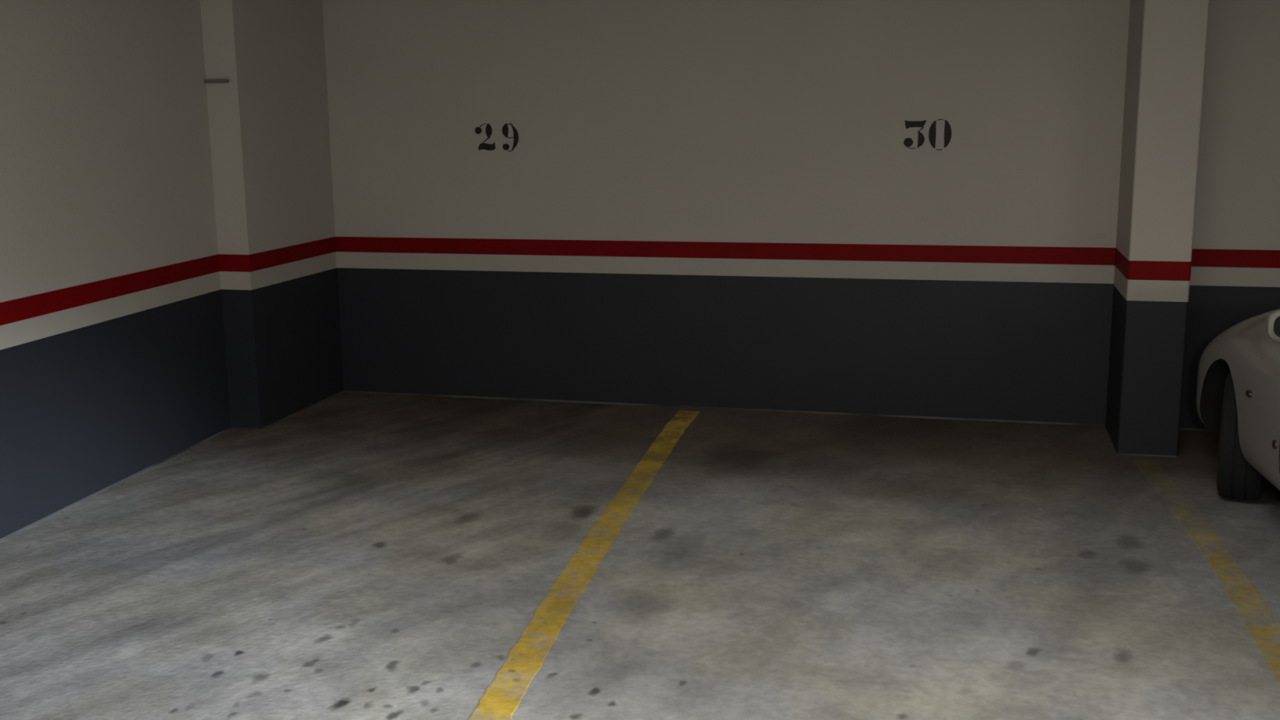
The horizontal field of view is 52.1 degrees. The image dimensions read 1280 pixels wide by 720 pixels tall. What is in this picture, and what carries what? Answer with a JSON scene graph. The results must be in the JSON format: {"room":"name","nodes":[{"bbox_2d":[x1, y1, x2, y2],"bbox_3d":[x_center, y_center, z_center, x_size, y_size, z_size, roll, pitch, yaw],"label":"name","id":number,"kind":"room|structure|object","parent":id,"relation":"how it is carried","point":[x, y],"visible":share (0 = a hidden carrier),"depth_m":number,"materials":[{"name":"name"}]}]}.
{"room":"parking garage","nodes":[
{"label":"parking garage","id":0,"kind":"room"},
{"bbox_2d":[0,0,343,541],"bbox_3d":[-3.209,0.004,2.208,0.334,2.620,11.688,2,11,12],"label":"wall","id":1,"kind":"structure","parent":0,"point":[117,156],"depth_m":6.32,"materials":[{"name":"beige paint"}]},
{"bbox_2d":[0,236,336,325],"bbox_3d":[-3.145,0.401,2.270,0.213,0.091,11.682,2,11,12],"label":"wall stripe","id":2,"kind":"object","parent":1,"relation":"attached to","point":[32,306],"depth_m":6.32,"materials":[{"name":"red paint"}]},
{"bbox_2d":[204,79,229,83],"bbox_3d":[-2.189,-1.438,6.755,0.147,0.018,0.022,2,11,14],"label":"wall bracket","id":3,"kind":"object","parent":1,"relation":"attached to","point":[206,81],"visible":1,"depth_m":6.74,"materials":[{"name":"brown metal"}]},
{"bbox_2d":[0,391,1279,719],"bbox_3d":[2.067,1.541,1.187,12.040,0.120,12.076,2,11,14],"label":"floor","id":4,"kind":"structure","parent":0,"point":[348,556],"depth_m":4.84,"materials":[{"name":"concrete"}]},
{"bbox_2d":[468,410,699,719],"bbox_3d":[-0.226,0.809,4.775,0.170,0.002,5.509,1,11,10],"label":"parking line","id":5,"kind":"object","parent":4,"relation":"on","point":[500,700],"visible":1,"depth_m":4.70,"materials":[{"name":"yellow paint"}]},
{"bbox_2d":[1133,459,1279,684],"bbox_3d":[1.956,0.946,3.946,0.159,0.002,4.907,2,11,12],"label":"parking line","id":6,"kind":"object","parent":4,"relation":"on","point":[1264,627],"visible":1,"depth_m":4.83,"materials":[{"name":"yellow paint"}]},
{"bbox_2d":[1195,308,1279,500],"bbox_3d":[3.124,0.108,4.347,1.920,1.470,3.908,1,11,9],"label":"car","id":7,"kind":"object","parent":4,"relation":"on","point":[1237,398],"visible":1,"depth_m":5.42,"materials":[{"name":"grey paint"}]},
{"bbox_2d":[1266,309,1279,341],"bbox_3d":[2.320,-0.124,4.605,0.240,0.122,0.115,1,11,9],"label":"mirror","id":8,"kind":"object","parent":7,"relation":"attached to","point":[1273,324],"depth_m":4.57,"materials":[{"name":"grey paint"}]},
{"bbox_2d":[1273,315,1279,337],"bbox_3d":[2.276,-0.117,4.555,0.140,0.090,0.005,1,11,9],"label":"mirror glass","id":9,"kind":"object","parent":7,"relation":"attached to","point":[1277,322],"depth_m":4.56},
{"bbox_2d":[322,0,1279,431],"bbox_3d":[3.650,-0.900,6.500,11.260,2.620,0.120,2,11,14],"label":"wall","id":10,"kind":"structure","parent":0,"point":[717,121],"depth_m":7.19,"materials":[{"name":"beige paint"}]},
{"bbox_2d":[475,123,518,151],"bbox_3d":[-0.819,-1.272,7.488,0.264,0.162,0.002,2,11,14],"label":"number","id":11,"kind":"object","parent":10,"relation":"attached to","point":[483,145],"visible":1,"depth_m":7.49,"materials":[{"name":"black paint"}]},
{"bbox_2d":[335,236,1115,265],"bbox_3d":[0.322,-0.616,7.330,4.424,0.091,0.002,2,11,14],"label":"wall stripe","id":12,"kind":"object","parent":10,"relation":"attached to","point":[766,251],"depth_m":7.27,"materials":[{"name":"red paint"}]},
{"bbox_2d":[903,119,951,150],"bbox_3d":[1.518,-1.189,6.917,0.247,0.164,0.002,2,11,14],"label":"number","id":13,"kind":"object","parent":10,"relation":"attached to","point":[908,142],"visible":1,"depth_m":6.91,"materials":[{"name":"black paint"}]},
{"bbox_2d":[1191,248,1279,267],"bbox_3d":[5.923,-0.411,5.961,6.556,0.091,0.002,2,11,14],"label":"trim","id":14,"kind":"structure","parent":10,"relation":"attached to","point":[1200,257],"depth_m":6.67,"materials":[{"name":"red paint"}]},
{"bbox_2d":[1105,0,1209,457],"bbox_3d":[2.531,-0.872,6.418,0.280,2.620,0.583,2,11,14],"label":"wall pillar","id":15,"kind":"structure","parent":0,"point":[1166,45],"depth_m":6.21,"materials":[{"name":"beige paint"}]},
{"bbox_2d":[1114,248,1191,280],"bbox_3d":[2.535,-0.478,6.494,0.283,0.091,0.584,2,11,14],"label":"trim","id":16,"kind":"structure","parent":15,"relation":"attached to","point":[1131,269],"depth_m":6.22,"materials":[{"name":"red paint"}]}
]}

